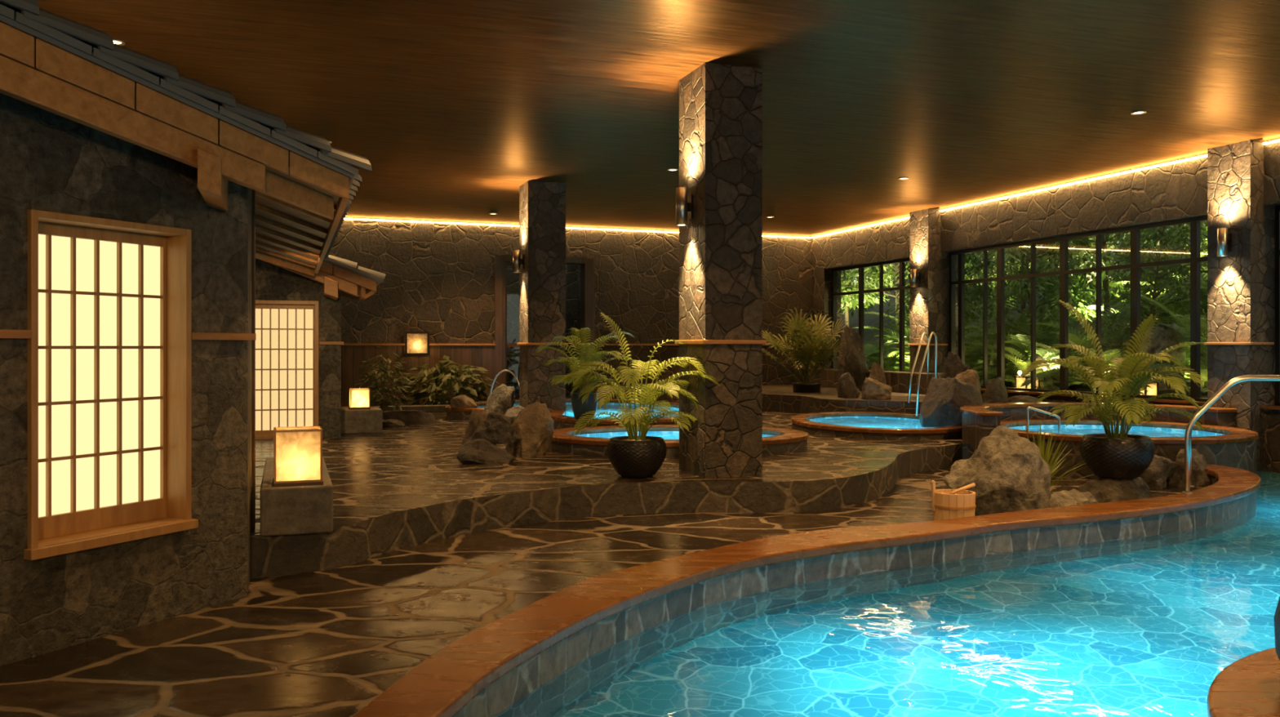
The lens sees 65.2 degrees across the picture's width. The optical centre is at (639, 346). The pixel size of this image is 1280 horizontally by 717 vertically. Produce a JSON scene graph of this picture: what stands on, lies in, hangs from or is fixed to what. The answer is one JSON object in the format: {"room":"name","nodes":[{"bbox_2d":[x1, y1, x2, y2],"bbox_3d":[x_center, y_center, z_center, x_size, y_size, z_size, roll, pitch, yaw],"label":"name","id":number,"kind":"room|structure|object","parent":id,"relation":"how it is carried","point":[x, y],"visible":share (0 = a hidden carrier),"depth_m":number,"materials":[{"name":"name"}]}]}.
{"room":"spa","nodes":[
{"label":"spa","id":0,"kind":"room"},
{"bbox_2d":[0,93,248,666],"bbox_3d":[-3.902,-0.275,3.218,0.350,3.649,6.400,0,0,26],"label":"wall","id":1,"kind":"structure","parent":0,"point":[50,162],"depth_m":5.27,"materials":[{"name":"stone"}]},
{"bbox_2d":[23,208,198,559],"bbox_3d":[-2.803,0.180,5.253,0.240,1.680,0.960,0,0,26],"label":"window","id":2,"kind":"structure","parent":1,"relation":"in","point":[109,301],"depth_m":5.33,"materials":[{"name":"paper"}]},
{"bbox_2d":[0,329,256,340],"bbox_3d":[-3.722,-0.060,3.149,0.035,0.040,6.430,0,0,26],"label":"trim","id":3,"kind":"structure","parent":1,"relation":"attached to","point":[26,334],"depth_m":5.70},
{"bbox_2d":[248,187,251,588],"bbox_3d":[-2.611,0.210,6.432,0.196,2.620,0.911,0,0,-19],"label":"wall","id":4,"kind":"structure","parent":0,"point":[249,189],"depth_m":6.33,"materials":[{"name":"stone"}]},
{"bbox_2d":[0,0,372,275],"bbox_3d":[-3.736,-1.295,7.621,2.984,1.006,9.671,0,0,-19],"label":"tiled roof","id":5,"kind":"structure","parent":4,"relation":"on","point":[304,186],"depth_m":5.15,"materials":[{"name":"wood"}]},
{"bbox_2d":[251,189,255,528],"bbox_3d":[-2.672,0.050,6.749,0.140,2.340,0.100,0,0,-19],"label":"trim","id":6,"kind":"structure","parent":4,"relation":"attached to","point":[253,192],"depth_m":6.72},
{"bbox_2d":[250,443,961,578],"bbox_3d":[0.970,1.370,9.304,8.998,0.300,1.149,0,0,-40],"label":"stone step","id":7,"kind":"structure","parent":4,"relation":"attached to","point":[357,542],"depth_m":8.71,"materials":[{"name":"stone"}]},
{"bbox_2d":[255,257,341,437],"bbox_3d":[-5.992,-0.115,14.243,3.200,2.770,2.600,0,0,-19],"label":"wall","id":8,"kind":"structure","parent":0,"point":[273,282],"depth_m":13.47,"materials":[{"name":"stone"}]},
{"bbox_2d":[255,299,318,439],"bbox_3d":[-4.766,0.302,13.339,0.910,1.836,0.140,0,0,-19],"label":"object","id":9,"kind":"structure","parent":8,"relation":"in","point":[286,342],"depth_m":13.39,"materials":[{"name":"paper"}]},
{"bbox_2d":[265,254,385,301],"bbox_3d":[-4.893,-1.200,14.055,2.342,1.139,2.740,0,0,-19],"label":"tiled roof","id":10,"kind":"structure","parent":8,"relation":"on","point":[356,282],"depth_m":13.05,"materials":[{"name":"wood"}]},
{"bbox_2d":[328,217,811,400],"bbox_3d":[-3.527,-0.470,22.372,16.600,4.340,2.200,0,0,-19],"label":"wall","id":11,"kind":"structure","parent":0,"point":[439,279],"depth_m":22.12,"materials":[{"name":"stone"}]},
{"bbox_2d":[404,331,429,355],"bbox_3d":[-4.616,-0.070,20.680,0.490,0.480,0.165,0,0,-19],"label":"wall lantern","id":12,"kind":"object","parent":11,"relation":"attached to","point":[416,343],"visible":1,"depth_m":20.62,"materials":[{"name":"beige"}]},
{"bbox_2d":[341,345,495,406],"bbox_3d":[-6.565,0.595,20.105,7.360,1.250,0.055,0,0,-19],"label":"wall panel","id":13,"kind":"object","parent":11,"relation":"attached to","point":[352,356],"depth_m":20.69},
{"bbox_2d":[494,254,594,399],"bbox_3d":[-2.102,-0.375,21.836,2.210,3.190,0.360,0,0,-19],"label":"door","id":14,"kind":"structure","parent":11,"relation":"in","point":[501,262],"depth_m":21.56,"materials":[{"name":"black glass"}]},
{"bbox_2d":[341,342,804,345],"bbox_3d":[-2.957,-0.050,21.359,15.000,0.040,0.090,0,0,-19],"label":"trim","id":15,"kind":"structure","parent":11,"relation":"attached to","point":[344,344],"depth_m":21.05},
{"bbox_2d":[343,217,811,238],"bbox_3d":[-2.979,-2.601,21.378,14.970,0.022,0.030,0,0,-19],"label":"led strip","id":16,"kind":"object","parent":11,"relation":"attached to","point":[344,218],"visible":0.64,"depth_m":21.41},
{"bbox_2d":[0,467,1202,716],"bbox_3d":[-1.337,1.500,4.885,15.325,0.001,15.571,0,0,0],"label":"floor","id":17,"kind":"structure","parent":0,"point":[329,642],"depth_m":5.49,"materials":[{"name":"stone"}]},
{"bbox_2d":[250,400,967,535],"bbox_3d":[-1.472,1.220,15.358,17.343,0.001,17.783,0,0,0],"label":"platform","id":18,"kind":"object","parent":17,"relation":"on","point":[372,475],"visible":0.39,"depth_m":10.18,"materials":[{"name":"stone"}]},
{"bbox_2d":[259,456,333,536],"bbox_3d":[-2.536,1.065,7.367,0.450,0.310,1.850,0,0,-19],"label":"stone plinth","id":19,"kind":"object","parent":18,"relation":"on","point":[308,508],"visible":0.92,"depth_m":6.50,"materials":[{"name":"stone"}]},
{"bbox_2d":[272,426,323,486],"bbox_3d":[-2.290,0.728,6.690,0.312,0.365,0.312,0,0,-21],"label":"paper lantern","id":20,"kind":"object","parent":19,"relation":"on","point":[297,450],"visible":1,"depth_m":6.56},
{"bbox_2d":[341,406,382,433],"bbox_3d":[-4.060,1.055,14.474,0.580,0.330,0.800,0,0,-19],"label":"stone plinth","id":21,"kind":"object","parent":18,"relation":"on","point":[362,420],"visible":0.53,"depth_m":14.10,"materials":[{"name":"stone"}]},
{"bbox_2d":[348,387,370,409],"bbox_3d":[-4.020,0.745,14.330,0.282,0.290,0.282,0,0,-19],"label":"paper lantern","id":22,"kind":"object","parent":21,"relation":"on","point":[359,398],"visible":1,"depth_m":14.21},
{"bbox_2d":[355,346,413,411],"bbox_3d":[-4.622,0.603,17.983,0.967,1.234,0.974,0,0,-36],"label":"leafy shrub","id":23,"kind":"object","parent":18,"relation":"on","point":[374,402],"visible":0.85,"depth_m":17.89,"materials":[{"name":"green plant"}]},
{"bbox_2d":[364,361,418,405],"bbox_3d":[-4.993,0.753,19.829,1.188,0.935,0.843,0,0,0],"label":"leafy shrub","id":24,"kind":"object","parent":18,"relation":"on","point":[378,375],"visible":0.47,"depth_m":19.78,"materials":[{"name":"green plant"}]},
{"bbox_2d":[341,404,448,412],"bbox_3d":[-5.184,1.160,18.335,4.400,0.120,0.250,0,0,-19],"label":"kerb","id":25,"kind":"object","parent":18,"relation":"on","point":[425,408],"depth_m":18.62,"materials":[{"name":"stone"}]},
{"bbox_2d":[382,409,437,424],"bbox_3d":[-3.660,1.113,15.876,0.850,0.226,0.500,0,0,-17],"label":"rock","id":26,"kind":"object","parent":18,"relation":"on","point":[411,416],"visible":0.71,"depth_m":15.71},
{"bbox_2d":[395,355,500,405],"bbox_3d":[-3.807,0.696,19.884,2.112,1.055,1.678,0,0,-19],"label":"leafy shrub","id":27,"kind":"object","parent":18,"relation":"on","point":[439,375],"visible":0.83,"depth_m":19.62,"materials":[{"name":"green plant"}]},
{"bbox_2d":[462,408,495,445],"bbox_3d":[-1.800,0.964,11.043,0.459,0.539,0.500,0,0,-11],"label":"rock","id":28,"kind":"object","parent":18,"relation":"on","point":[477,417],"visible":0.2,"depth_m":11.00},
{"bbox_2d":[456,438,515,463],"bbox_3d":[-1.626,1.098,10.589,0.620,0.256,0.418,0,0,-6],"label":"rock","id":29,"kind":"object","parent":18,"relation":"on","point":[479,451],"visible":1,"depth_m":10.48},
{"bbox_2d":[469,411,521,444],"bbox_3d":[-1.604,0.879,11.013,0.579,0.338,0.420,0,0,11],"label":"rock","id":30,"kind":"object","parent":29,"relation":"on","point":[497,428],"visible":0.79,"depth_m":10.87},
{"bbox_2d":[483,383,515,414],"bbox_3d":[-2.309,0.918,16.256,0.502,0.636,0.392,0,0,5],"label":"rock","id":31,"kind":"object","parent":18,"relation":"on","point":[502,398],"visible":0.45,"depth_m":16.13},
{"bbox_2d":[505,401,554,457],"bbox_3d":[-1.223,0.927,11.233,0.569,0.615,0.495,0,0,-29],"label":"rock","id":32,"kind":"object","parent":18,"relation":"on","point":[534,424],"visible":0.76,"depth_m":11.16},
{"bbox_2d":[516,180,568,415],"bbox_3d":[-1.593,-0.710,16.300,0.690,3.860,0.700,0,0,-19],"label":"stone pillar","id":33,"kind":"structure","parent":18,"relation":"on","point":[542,204],"depth_m":16.01,"materials":[{"name":"stone"}]},
{"bbox_2d":[512,249,524,272],"bbox_3d":[-1.970,-1.380,16.183,0.170,0.360,0.120,0,0,-19],"label":"wall sconce","id":34,"kind":"object","parent":33,"relation":"attached to","point":[517,260],"visible":1,"depth_m":16.13,"materials":[{"name":"silver"}]},
{"bbox_2d":[444,398,679,429],"bbox_3d":[-0.723,1.460,16.977,4.043,0.880,5.731,0,0,-40],"label":"pool","id":35,"kind":"object","parent":18,"relation":"in","point":[568,420],"visible":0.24,"depth_m":16.60,"materials":[{"name":"stone"}]},
{"bbox_2d":[449,394,477,408],"bbox_3d":[-2.945,0.913,16.741,0.444,0.226,0.326,0,0,-29],"label":"rock","id":36,"kind":"object","parent":35,"relation":"on","point":[461,401],"visible":0.99,"depth_m":16.66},
{"bbox_2d":[569,391,599,420],"bbox_3d":[-0.780,0.828,14.020,0.410,0.385,0.410,0,0,0],"label":"plant pot","id":37,"kind":"object","parent":35,"relation":"on","point":[578,408],"visible":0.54,"depth_m":13.88,"materials":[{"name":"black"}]},
{"bbox_2d":[535,327,635,392],"bbox_3d":[-0.754,0.209,14.011,1.398,0.922,1.337,0,0,0],"label":"potted palm","id":38,"kind":"object","parent":37,"relation":"in","point":[593,357],"visible":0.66,"depth_m":13.86,"materials":[{"name":"green plant"}]},
{"bbox_2d":[606,435,666,478],"bbox_3d":[-0.030,1.040,9.420,0.571,0.360,0.571,0,0,0],"label":"plant pot","id":39,"kind":"object","parent":18,"relation":"on","point":[630,458],"visible":0.99,"depth_m":9.22,"materials":[{"name":"black"}]},
{"bbox_2d":[557,311,719,439],"bbox_3d":[-0.025,0.284,9.384,1.307,1.230,1.223,0,0,-29],"label":"potted fern","id":40,"kind":"object","parent":39,"relation":"in","point":[627,417],"visible":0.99,"depth_m":9.32,"materials":[{"name":"green plant"}]},
{"bbox_2d":[546,424,808,457],"bbox_3d":[0.420,1.470,12.150,3.240,0.860,2.440,0,0,0],"label":"pool","id":41,"kind":"object","parent":18,"relation":"in","point":[593,441],"visible":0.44,"depth_m":11.55,"materials":[{"name":"liquid"}]},
{"bbox_2d":[675,62,766,478],"bbox_3d":[0.773,-0.710,9.699,0.655,3.860,0.730,0,0,-19],"label":"stone pillar","id":42,"kind":"structure","parent":18,"relation":"on","point":[721,105],"depth_m":9.41,"materials":[{"name":"stone"}]},
{"bbox_2d":[675,186,693,226],"bbox_3d":[0.422,-1.340,9.575,0.160,0.360,0.110,0,0,-19],"label":"wall sconce","id":43,"kind":"object","parent":42,"relation":"attached to","point":[682,206],"visible":1,"depth_m":9.52,"materials":[{"name":"silver"}]},
{"bbox_2d":[791,382,821,392],"bbox_3d":[3.315,0.970,19.891,0.570,0.500,0.570,0,0,0],"label":"plant pot","id":44,"kind":"object","parent":18,"relation":"on","point":[797,387],"visible":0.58,"depth_m":19.66,"materials":[{"name":"black"}]},
{"bbox_2d":[762,306,849,383],"bbox_3d":[3.177,-0.015,19.959,2.085,1.621,1.768,0,0,36],"label":"fan palm","id":45,"kind":"object","parent":44,"relation":"in","point":[811,353],"visible":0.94,"depth_m":19.71,"materials":[{"name":"green plant"}]},
{"bbox_2d":[791,411,962,459],"bbox_3d":[3.540,1.490,14.850,2.540,0.820,3.640,0,0,0],"label":"pool","id":46,"kind":"object","parent":18,"relation":"in","point":[853,424],"visible":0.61,"depth_m":14.14,"materials":[{"name":"liquid"}]},
{"bbox_2d":[919,377,982,427],"bbox_3d":[4.372,0.768,13.963,0.847,0.697,0.724,0,0,40],"label":"rock","id":47,"kind":"object","parent":46,"relation":"on","point":[944,398],"visible":0.68,"depth_m":13.75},
{"bbox_2d":[353,463,1279,716],"bbox_3d":[3.827,1.700,3.812,13.879,0.800,15.300,0,0,-19],"label":"swimming pool","id":48,"kind":"object","parent":17,"relation":"in","point":[1131,607],"visible":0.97,"depth_m":5.33,"materials":[{"name":"liquid"}]},
{"bbox_2d":[1181,374,1279,493],"bbox_3d":[5.703,1.329,9.015,1.714,2.141,0.519,0,0,7],"label":"pool handrail","id":49,"kind":"object","parent":48,"relation":"on","point":[1188,436],"visible":1,"depth_m":8.88,"materials":[{"name":"silver metal"}]},
{"bbox_2d":[1206,647,1279,716],"bbox_3d":[3.500,1.960,2.930,3.200,1.320,3.200,0,0,0],"label":"platform","id":50,"kind":"object","parent":48,"relation":"in","point":[1250,686],"visible":0.98,"depth_m":3.80,"materials":[{"name":"wood"}]},
{"bbox_2d":[1273,596,1279,660],"bbox_3d":[2.660,1.075,3.740,0.490,0.450,0.490,0,0,0],"label":"stone pot","id":51,"kind":"object","parent":50,"relation":"on","point":[1277,615],"visible":1,"depth_m":3.81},
{"bbox_2d":[931,480,976,519],"bbox_3d":[2.485,1.279,7.930,0.340,0.441,0.330,0,0,0],"label":"wooden bucket","id":52,"kind":"object","parent":17,"relation":"on","point":[944,506],"visible":0.62,"depth_m":7.81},
{"bbox_2d":[942,425,1051,515],"bbox_3d":[3.114,1.110,8.711,0.905,0.820,0.719,0,0,18],"label":"rock","id":53,"kind":"object","parent":17,"relation":"on","point":[1009,472],"visible":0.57,"depth_m":8.50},
{"bbox_2d":[1025,419,1093,493],"bbox_3d":[3.981,1.102,9.889,1.156,0.806,1.154,0,0,-39],"label":"spiky plant","id":54,"kind":"object","parent":17,"relation":"on","point":[1047,455],"visible":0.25,"depth_m":9.89,"materials":[{"name":"green plant"}]},
{"bbox_2d":[1048,488,1098,507],"bbox_3d":[3.866,1.393,8.958,0.609,0.226,0.364,0,0,-29],"label":"rock","id":55,"kind":"object","parent":17,"relation":"on","point":[1072,497],"visible":0.31,"depth_m":8.84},
{"bbox_2d":[960,402,1258,482],"bbox_3d":[5.932,1.725,12.730,3.617,1.850,3.392,0,0,0],"label":"pool","id":56,"kind":"object","parent":17,"relation":"in","point":[1220,443],"visible":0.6,"depth_m":12.52,"materials":[{"name":"liquid"}]},
{"bbox_2d":[1077,476,1150,502],"bbox_3d":[4.552,1.359,9.400,0.822,0.297,0.548,0,0,-28],"label":"rock","id":57,"kind":"object","parent":17,"relation":"on","point":[1104,490],"visible":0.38,"depth_m":9.27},
{"bbox_2d":[1079,433,1155,479],"bbox_3d":[4.490,1.035,9.420,0.668,0.390,0.667,0,0,0],"label":"plant pot","id":58,"kind":"object","parent":57,"relation":"on","point":[1124,458],"visible":0.98,"depth_m":9.20,"materials":[{"name":"black"}]},
{"bbox_2d":[1019,299,1206,438],"bbox_3d":[4.437,0.210,9.418,1.616,1.334,1.492,0,0,0],"label":"potted fern","id":59,"kind":"object","parent":58,"relation":"in","point":[1132,380],"visible":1,"depth_m":9.31,"materials":[{"name":"green plant"}]},
{"bbox_2d":[1139,454,1177,489],"bbox_3d":[5.412,1.295,10.794,0.693,0.430,0.567,0,0,26],"label":"rock","id":60,"kind":"object","parent":17,"relation":"on","point":[1161,468],"visible":0.41,"depth_m":10.56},
{"bbox_2d":[1168,448,1212,487],"bbox_3d":[6.011,1.305,10.847,0.492,0.410,0.404,0,0,33],"label":"rock","id":61,"kind":"object","parent":17,"relation":"on","point":[1200,478],"visible":0.69,"depth_m":10.77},
{"bbox_2d":[36,0,1279,235],"bbox_3d":[1.350,-2.740,8.345,16.450,0.200,28.500,0,0,-19],"label":"ceiling","id":62,"kind":"structure","parent":0,"point":[453,106],"depth_m":10.23,"materials":[{"name":"wood"}]},
{"bbox_2d":[762,384,1057,413],"bbox_3d":[4.349,1.060,18.052,3.426,0.320,11.193,0,0,-19],"label":"floor","id":63,"kind":"structure","parent":0,"point":[775,397],"depth_m":17.85,"materials":[{"name":"stone"}]},
{"bbox_2d":[837,372,861,398],"bbox_3d":[3.720,0.681,17.750,0.400,0.461,0.400,0,0,-17],"label":"rock","id":64,"kind":"object","parent":63,"relation":"on","point":[846,387],"visible":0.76,"depth_m":17.62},
{"bbox_2d":[835,324,869,391],"bbox_3d":[4.392,0.237,20.600,0.791,1.394,0.624,0,0,-11],"label":"rock","id":65,"kind":"object","parent":63,"relation":"on","point":[853,360],"visible":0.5,"depth_m":20.43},
{"bbox_2d":[861,377,891,399],"bbox_3d":[4.077,0.715,17.205,0.538,0.390,0.448,0,0,0],"label":"rock","id":66,"kind":"object","parent":63,"relation":"on","point":[872,388],"visible":0.9,"depth_m":17.01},
{"bbox_2d":[869,361,886,384],"bbox_3d":[4.393,0.598,18.576,0.354,0.636,0.323,0,0,30],"label":"rock","id":67,"kind":"object","parent":63,"relation":"on","point":[877,372],"visible":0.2,"depth_m":18.55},
{"bbox_2d":[907,331,937,416],"bbox_3d":[4.556,0.420,16.061,0.374,1.323,1.039,0,0,42],"label":"pool handrail","id":68,"kind":"object","parent":63,"relation":"on","point":[928,338],"visible":0.98,"depth_m":16.06,"materials":[{"name":"silver metal"}]},
{"bbox_2d":[942,351,971,378],"bbox_3d":[5.546,0.500,17.327,0.615,0.840,0.448,0,0,36],"label":"rock","id":69,"kind":"object","parent":63,"relation":"on","point":[953,365],"visible":0.21,"depth_m":17.32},
{"bbox_2d":[954,369,981,391],"bbox_3d":[5.450,0.646,16.751,0.620,0.533,0.497,0,0,-17],"label":"rock","id":70,"kind":"object","parent":63,"relation":"on","point":[969,376],"visible":0.2,"depth_m":16.66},
{"bbox_2d":[981,376,1008,403],"bbox_3d":[5.750,0.695,16.200,0.420,0.430,0.360,0,0,-29],"label":"rock","id":71,"kind":"object","parent":63,"relation":"on","point":[995,391],"visible":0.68,"depth_m":16.08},
{"bbox_2d":[997,395,1042,403],"bbox_3d":[5.850,0.822,15.350,0.700,0.164,0.400,0,0,-11],"label":"rock","id":72,"kind":"object","parent":63,"relation":"on","point":[1019,398],"visible":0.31,"depth_m":15.25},
{"bbox_2d":[907,208,958,373],"bbox_3d":[5.706,-0.710,19.483,0.715,3.860,0.660,0,0,-19],"label":"wall pillar","id":73,"kind":"structure","parent":0,"point":[929,301],"depth_m":19.21,"materials":[{"name":"stone"}]},
{"bbox_2d":[811,137,1279,467],"bbox_3d":[8.893,0.080,11.010,0.452,5.440,28.500,0,0,-19],"label":"wall","id":74,"kind":"structure","parent":0,"point":[1179,190],"depth_m":16.29,"materials":[{"name":"stone"}]},
{"bbox_2d":[831,257,909,371],"bbox_3d":[5.040,-0.515,21.599,0.360,2.610,3.834,0,0,-19],"label":"window","id":75,"kind":"structure","parent":74,"relation":"in","point":[901,261],"depth_m":21.54,"materials":[{"name":"black"}]},
{"bbox_2d":[805,368,943,394],"bbox_3d":[4.833,0.700,20.977,0.435,0.400,4.800,0,0,-19],"label":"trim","id":76,"kind":"structure","parent":74,"relation":"attached to","point":[899,381],"depth_m":19.72,"materials":[{"name":"wood"}]},
{"bbox_2d":[939,154,1207,211],"bbox_3d":[6.763,-2.601,16.303,0.030,0.022,6.080,0,0,-19],"label":"led strip","id":77,"kind":"object","parent":74,"relation":"attached to","point":[1206,155],"visible":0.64,"depth_m":15.68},
{"bbox_2d":[949,215,1207,404],"bbox_3d":[6.895,-0.515,16.350,0.361,2.610,6.100,0,0,-19],"label":"window","id":78,"kind":"structure","parent":74,"relation":"in","point":[1195,259],"depth_m":16.43,"materials":[{"name":"black"}]},
{"bbox_2d":[1260,204,1279,409],"bbox_3d":[9.063,-0.515,10.213,0.360,2.610,5.884,0,0,-19],"label":"window","id":79,"kind":"structure","parent":74,"relation":"in","point":[1277,406],"depth_m":12.87,"materials":[{"name":"black"}]},
{"bbox_2d":[1204,139,1275,466],"bbox_3d":[7.966,-0.070,13.160,0.665,5.140,0.690,0,0,-19],"label":"wall pillar","id":80,"kind":"structure","parent":0,"point":[1241,284],"depth_m":12.89,"materials":[{"name":"stone"}]},
{"bbox_2d":[1217,227,1231,256],"bbox_3d":[7.608,-1.360,13.027,0.170,0.360,0.120,0,0,-19],"label":"wall sconce","id":81,"kind":"object","parent":80,"relation":"attached to","point":[1224,238],"visible":1,"depth_m":12.97,"materials":[{"name":"silver"}]},
{"label":"outside","id":82,"kind":"structure","parent":0,"visible":0},
{"bbox_2d":[840,240,1207,398],"bbox_3d":[13.303,-1.437,23.970,16.501,4.637,46.001,0,0,-19],"label":"ground","id":83,"kind":"structure","parent":82,"point":[871,320],"depth_m":31.12,"materials":[{"name":"plant"}]},
{"bbox_2d":[840,266,893,326],"bbox_3d":[6.199,-2.457,30.523,3.495,5.504,3.736,0,0,13],"label":"tree","id":84,"kind":"object","parent":83,"relation":"on","point":[875,299],"visible":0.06,"depth_m":30.25,"materials":[{"name":"green plant"}]},
{"bbox_2d":[840,262,909,347],"bbox_3d":[7.259,-2.841,28.550,4.298,6.343,4.152,0,0,25],"label":"tree","id":85,"kind":"object","parent":83,"relation":"on","point":[848,284],"visible":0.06,"depth_m":28.61,"materials":[{"name":"green plant"}]},
{"bbox_2d":[866,346,909,371],"bbox_3d":[5.795,0.369,23.806,1.590,0.769,1.792,0,0,7],"label":"fern","id":86,"kind":"object","parent":83,"relation":"on","point":[887,366],"visible":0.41,"depth_m":23.67,"materials":[{"name":"green plant"}]},
{"bbox_2d":[853,311,980,364],"bbox_3d":[7.230,-0.426,25.243,3.525,1.903,3.100,0,0,31],"label":"fern","id":87,"kind":"object","parent":83,"relation":"on","point":[894,350],"visible":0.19,"depth_m":25.26,"materials":[{"name":"green plant"}]},
{"bbox_2d":[866,297,996,366],"bbox_3d":[7.141,-0.207,23.903,3.100,1.903,3.525,0,0,-16],"label":"fern","id":88,"kind":"object","parent":83,"relation":"on","point":[889,337],"visible":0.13,"depth_m":23.65,"materials":[{"name":"green plant"}]},
{"bbox_2d":[883,252,991,333],"bbox_3d":[6.950,-1.574,23.176,2.574,4.833,2.500,0,0,1],"label":"tree","id":89,"kind":"object","parent":83,"relation":"on","point":[967,312],"visible":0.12,"depth_m":23.11,"materials":[{"name":"green plant"}]},
{"bbox_2d":[964,251,1016,318],"bbox_3d":[8.549,-2.286,26.318,3.154,4.967,3.371,0,0,28],"label":"tree","id":90,"kind":"object","parent":83,"relation":"on","point":[967,256],"visible":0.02,"depth_m":25.34,"materials":[{"name":"green plant"}]},
{"bbox_2d":[964,343,1021,376],"bbox_3d":[7.684,0.332,21.770,1.991,0.855,1.767,0,0,-23],"label":"fern","id":91,"kind":"object","parent":83,"relation":"on","point":[971,364],"visible":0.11,"depth_m":21.98,"materials":[{"name":"green plant"}]},
{"bbox_2d":[977,351,1023,385],"bbox_3d":[7.235,0.430,19.758,1.593,0.684,1.413,0,0,40],"label":"fern","id":92,"kind":"object","parent":83,"relation":"on","point":[1008,372],"visible":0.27,"depth_m":19.58,"materials":[{"name":"green plant"}]},
{"bbox_2d":[964,300,1059,363],"bbox_3d":[8.076,-0.148,22.475,3.204,1.730,2.818,0,0,0],"label":"fern","id":93,"kind":"object","parent":83,"relation":"on","point":[980,338],"visible":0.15,"depth_m":21.82,"materials":[{"name":"green plant"}]},
{"bbox_2d":[964,308,1087,380],"bbox_3d":[7.755,-0.040,19.883,2.884,1.557,2.536,0,0,43],"label":"fern","id":94,"kind":"object","parent":83,"relation":"on","point":[1044,353],"visible":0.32,"depth_m":19.98,"materials":[{"name":"green plant"}]},
{"bbox_2d":[977,345,1080,389],"bbox_3d":[7.364,0.406,19.075,1.991,0.855,1.767,0,0,40],"label":"fern","id":95,"kind":"object","parent":83,"relation":"on","point":[1020,363],"visible":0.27,"depth_m":18.84,"materials":[{"name":"green plant"}]},
{"bbox_2d":[971,240,1090,340],"bbox_3d":[7.870,-1.385,20.185,2.262,4.373,2.328,0,0,19],"label":"tree","id":96,"kind":"object","parent":83,"relation":"on","point":[1014,289],"visible":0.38,"depth_m":20.12,"materials":[{"name":"green plant"}]},
{"bbox_2d":[964,236,1106,359],"bbox_3d":[8.750,-2.164,22.997,3.409,5.370,3.644,0,0,-40],"label":"tree","id":97,"kind":"object","parent":83,"relation":"on","point":[990,263],"visible":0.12,"depth_m":22.61,"materials":[{"name":"green plant"}]},
{"bbox_2d":[1024,353,1059,388],"bbox_3d":[7.668,0.487,18.908,0.805,0.718,0.489,0,0,12],"label":"rock","id":98,"kind":"object","parent":83,"relation":"on","point":[1037,356],"visible":0.15,"depth_m":18.73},
{"bbox_2d":[968,234,1122,332],"bbox_3d":[9.988,-2.918,24.143,3.907,5.766,3.774,0,0,40],"label":"tree","id":99,"kind":"object","parent":83,"relation":"on","point":[1093,277],"visible":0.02,"depth_m":23.94,"materials":[{"name":"green plant"}]},
{"bbox_2d":[1036,365,1090,391],"bbox_3d":[7.664,0.606,17.842,1.195,0.513,1.060,0,0,-25],"label":"fern","id":100,"kind":"object","parent":83,"relation":"on","point":[1074,387],"visible":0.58,"depth_m":17.69,"materials":[{"name":"green plant"}]},
{"bbox_2d":[1018,315,1109,356],"bbox_3d":[9.372,-0.177,22.156,2.589,1.111,2.296,0,0,-24],"label":"fern","id":101,"kind":"object","parent":83,"relation":"on","point":[1051,328],"visible":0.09,"depth_m":22.35,"materials":[{"name":"green plant"}]},
{"bbox_2d":[1004,300,1189,386],"bbox_3d":[8.253,-0.035,18.023,2.818,1.730,3.204,0,0,-24],"label":"fern","id":102,"kind":"object","parent":83,"relation":"on","point":[1112,353],"visible":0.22,"depth_m":18.30,"materials":[{"name":"green plant"}]},
{"bbox_2d":[1014,224,1188,347],"bbox_3d":[10.070,-2.776,21.939,3.665,5.772,3.918,0,0,42],"label":"tree","id":103,"kind":"object","parent":83,"relation":"on","point":[1105,255],"visible":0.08,"depth_m":21.55,"materials":[{"name":"green plant"}]},
{"bbox_2d":[1058,231,1207,316],"bbox_3d":[11.609,-1.489,22.795,3.664,2.249,4.166,0,0,-28],"label":"tree","id":104,"kind":"object","parent":83,"relation":"on","point":[1091,306],"visible":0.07,"depth_m":22.43,"materials":[{"name":"green plant"}]},
{"bbox_2d":[1084,220,1207,342],"bbox_3d":[9.171,-1.102,17.997,2.083,3.913,2.024,0,0,38],"label":"tree","id":105,"kind":"object","parent":83,"relation":"on","point":[1163,235],"visible":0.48,"depth_m":17.87,"materials":[{"name":"green plant"}]},
{"bbox_2d":[1089,296,1207,346],"bbox_3d":[10.415,-0.743,19.016,3.845,2.076,3.382,0,0,-13],"label":"fern","id":106,"kind":"object","parent":83,"relation":"on","point":[1188,304],"visible":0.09,"depth_m":18.36,"materials":[{"name":"green plant"}]},
{"bbox_2d":[1102,262,1207,329],"bbox_3d":[11.448,-1.332,20.317,3.664,2.249,4.166,0,0,15],"label":"fern","id":107,"kind":"object","parent":83,"relation":"on","point":[1202,288],"visible":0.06,"depth_m":20.46,"materials":[{"name":"green plant"}]},
{"bbox_2d":[1140,322,1186,391],"bbox_3d":[8.719,0.190,16.676,0.996,1.172,0.700,0,0,-17],"label":"rock","id":108,"kind":"object","parent":83,"relation":"on","point":[1164,338],"visible":0.23,"depth_m":16.43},
{"bbox_2d":[1120,221,1207,289],"bbox_3d":[11.406,-2.627,20.037,3.397,5.190,3.517,0,0,-35],"label":"tree","id":109,"kind":"object","parent":83,"relation":"on","point":[1204,242],"visible":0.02,"depth_m":20.20,"materials":[{"name":"green plant"}]},
{"bbox_2d":[1140,294,1207,387],"bbox_3d":[9.264,-0.104,15.741,2.884,1.557,2.536,0,0,-31],"label":"fern","id":110,"kind":"object","parent":83,"relation":"on","point":[1203,348],"visible":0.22,"depth_m":15.75,"materials":[{"name":"green plant"}]},
{"bbox_2d":[1166,355,1207,395],"bbox_3d":[8.833,0.476,15.174,1.593,0.684,1.413,0,0,-21],"label":"fern","id":111,"kind":"object","parent":83,"relation":"on","point":[1186,380],"visible":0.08,"depth_m":15.41,"materials":[{"name":"green plant"}]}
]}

